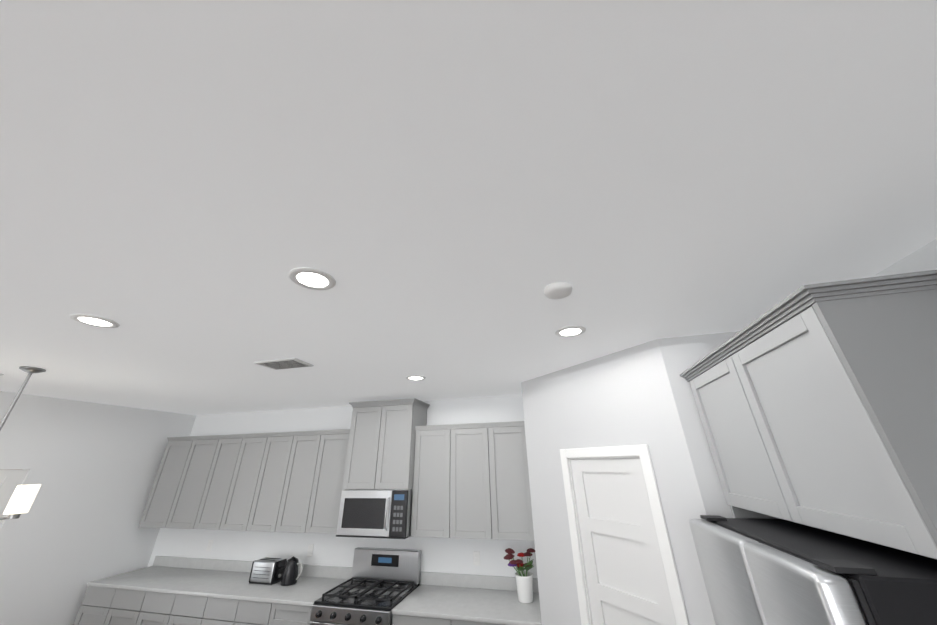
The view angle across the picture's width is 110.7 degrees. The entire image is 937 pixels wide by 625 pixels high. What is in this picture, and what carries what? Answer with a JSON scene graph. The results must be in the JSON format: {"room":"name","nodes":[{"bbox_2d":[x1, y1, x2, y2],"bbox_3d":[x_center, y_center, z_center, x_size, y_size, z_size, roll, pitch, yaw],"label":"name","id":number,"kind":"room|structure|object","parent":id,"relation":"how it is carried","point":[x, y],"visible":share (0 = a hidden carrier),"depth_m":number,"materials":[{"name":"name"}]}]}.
{"room":"kitchen","nodes":[
{"label":"kitchen","id":0,"kind":"room"},
{"bbox_2d":[0,391,195,624],"bbox_3d":[-5.400,0.774,-0.099,0.120,2.740,10.050,-7,-26,13],"label":"wall","id":1,"kind":"structure","parent":0,"point":[93,468],"depth_m":3.55,"materials":[{"name":"white paint"}]},
{"bbox_2d":[0,469,28,526],"bbox_3d":[-4.735,2.127,2.005,0.085,2.038,1.976,-7,-26,13],"label":"window","id":2,"kind":"structure","parent":1,"relation":"attached to","point":[10,480],"depth_m":3.16,"materials":[{"name":"white"}]},
{"bbox_2d":[148,395,625,583],"bbox_3d":[-0.840,2.421,3.627,6.910,2.740,0.120,-7,-26,13],"label":"wall","id":3,"kind":"structure","parent":0,"point":[447,555],"depth_m":3.85,"materials":[{"name":"white paint"}]},
{"bbox_2d":[307,544,313,556],"bbox_3d":[-1.803,2.715,3.693,0.070,0.114,0.007,-7,-26,13],"label":"outlet","id":4,"kind":"object","parent":3,"relation":"attached to","point":[310,547],"depth_m":3.69,"materials":[{"name":"white plastic"}]},
{"bbox_2d":[139,398,533,540],"bbox_3d":[-1.710,1.799,3.819,4.844,1.320,0.475,-7,-26,13],"label":"upper cabinet","id":5,"kind":"object","parent":3,"relation":"attached to","point":[468,481],"visible":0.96,"depth_m":3.59,"materials":[{"name":"grey wood"}]},
{"bbox_2d":[336,489,412,538],"bbox_3d":[-0.926,2.107,3.443,0.752,0.414,0.491,-7,-26,13],"label":"microwave","id":6,"kind":"object","parent":5,"relation":"attached to","point":[375,513],"visible":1,"depth_m":3.26,"materials":[{"name":"silver metal"}]},
{"bbox_2d":[473,551,479,565],"bbox_3d":[0.082,2.480,3.264,0.065,0.115,0.007,-7,-26,13],"label":"outlet","id":7,"kind":"object","parent":3,"relation":"attached to","point":[476,557],"depth_m":3.26,"materials":[{"name":"white plastic"}]},
{"bbox_2d":[0,0,936,415],"bbox_3d":[-2.137,-0.903,-0.257,6.910,0.060,10.290,-7,-26,13],"label":"ceiling","id":8,"kind":"structure","parent":0,"point":[442,192],"depth_m":0.91,"materials":[{"name":"white paint"}]},
{"bbox_2d":[0,366,45,519],"bbox_3d":[-3.346,0.896,2.278,0.534,1.024,0.534,-7,-26,13],"label":"pendant chandelier","id":9,"kind":"object","parent":8,"relation":"hanging from","point":[21,500],"visible":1,"depth_m":2.26,"materials":[{"name":"silver metal"}]},
{"bbox_2d":[70,314,119,327],"bbox_3d":[-1.969,0.047,1.708,0.184,0.010,0.184,-7,-26,13],"label":"recessed light","id":10,"kind":"object","parent":8,"relation":"in","point":[94,320],"visible":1,"depth_m":1.70,"materials":[{"name":"white"}]},
{"bbox_2d":[254,358,313,369],"bbox_3d":[-1.409,0.397,2.479,0.360,0.012,0.210,-7,-26,13],"label":"ceiling vent","id":11,"kind":"object","parent":8,"relation":"in","point":[287,363],"visible":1,"depth_m":2.46,"materials":[{"name":"white metal"}]},
{"bbox_2d":[288,267,335,289],"bbox_3d":[-0.656,-0.138,1.362,0.184,0.010,0.184,-7,-26,13],"label":"recessed light","id":12,"kind":"object","parent":8,"relation":"in","point":[311,278],"visible":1,"depth_m":1.35,"materials":[{"name":"white"}]},
{"bbox_2d":[406,375,425,379],"bbox_3d":[-0.481,0.598,2.953,0.184,0.010,0.184,-7,-26,13],"label":"recessed light","id":13,"kind":"object","parent":8,"relation":"in","point":[415,377],"visible":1,"depth_m":2.93,"materials":[{"name":"white"}]},
{"bbox_2d":[544,282,572,298],"bbox_3d":[0.408,-0.094,1.471,0.128,0.034,0.128,-7,-26,13],"label":"smoke detector","id":14,"kind":"object","parent":8,"relation":"attached to","point":[558,290],"visible":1,"depth_m":1.44,"materials":[{"name":"white plastic"}]},
{"bbox_2d":[555,326,585,336],"bbox_3d":[0.618,0.117,1.963,0.184,0.010,0.184,-7,-26,13],"label":"recessed light","id":15,"kind":"object","parent":8,"relation":"in","point":[569,331],"visible":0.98,"depth_m":1.95,"materials":[{"name":"white"}]},
{"bbox_2d":[521,331,738,624],"bbox_3d":[1.334,1.766,2.303,1.720,2.740,1.650,-7,-26,13],"label":"wall","id":16,"kind":"structure","parent":0,"point":[641,394],"depth_m":2.22,"materials":[{"name":"grey paint"}]},
{"bbox_2d":[560,444,688,624],"bbox_3d":[0.967,1.930,1.894,0.566,2.110,0.566,-7,-26,13],"label":"door","id":17,"kind":"structure","parent":16,"relation":"attached to","point":[629,569],"depth_m":2.09,"materials":[{"name":"painted wood"},{"name":"satin nickel"}]},
{"bbox_2d":[680,270,936,558],"bbox_3d":[1.497,1.244,0.895,0.652,2.495,1.162,-7,-26,13],"label":"wall cabinet","id":18,"kind":"object","parent":16,"relation":"attached to","point":[816,405],"visible":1,"depth_m":0.97,"materials":[{"name":"grey wood"}]},
{"bbox_2d":[872,239,936,276],"bbox_3d":[1.158,-0.066,-1.648,0.120,2.740,10.170,-7,-26,13],"label":"wall","id":19,"kind":"structure","parent":0,"point":[923,258],"depth_m":1.25,"materials":[{"name":"white paint"}]},
{"bbox_3d":[-2.090,1.636,-1.437,6.910,0.060,10.290,-7,-26,13],"label":"floor","id":20,"kind":"structure","parent":0,"visible":0},
{"bbox_2d":[74,556,541,624],"bbox_3d":[-1.707,3.143,3.099,4.844,1.015,0.652,-7,-26,13],"label":"base cabinet","id":21,"kind":"object","parent":20,"relation":"on","point":[166,590],"visible":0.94,"depth_m":3.17,"materials":[{"name":"painted wood"},{"name":"white quartz"}]},
{"bbox_2d":[249,557,286,584],"bbox_3d":[-2.139,2.764,3.469,0.322,0.196,0.171,-7,-26,13],"label":"toaster","id":22,"kind":"object","parent":21,"relation":"on","point":[267,570],"visible":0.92,"depth_m":3.41,"materials":[{"name":"silver metal"}]},
{"bbox_2d":[280,556,302,585],"bbox_3d":[-1.852,2.710,3.406,0.238,0.232,0.156,-7,-26,13],"label":"kettle","id":23,"kind":"object","parent":21,"relation":"on","point":[290,576],"visible":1,"depth_m":3.36,"materials":[{"name":"black"}]},
{"bbox_2d":[504,548,534,603],"bbox_3d":[0.472,2.363,2.926,0.295,0.379,0.183,-7,-26,13],"label":"potted flowers","id":24,"kind":"object","parent":21,"relation":"on","point":[524,581],"visible":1,"depth_m":2.89,"materials":[{"name":"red plant"}]},
{"bbox_2d":[309,547,420,624],"bbox_3d":[-0.941,2.945,2.922,0.752,1.200,0.740,-7,-26,13],"label":"range","id":25,"kind":"object","parent":20,"relation":"on","point":[378,586],"visible":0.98,"depth_m":3.10,"materials":[{"name":"silver metal"}]},
{"bbox_2d":[689,515,936,624],"bbox_3d":[1.334,1.565,0.727,0.907,1.777,0.905,-7,-26,13],"label":"fridge","id":26,"kind":"object","parent":20,"relation":"on","point":[770,572],"visible":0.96,"depth_m":0.93,"materials":[{"name":"silver metal"}]}
]}

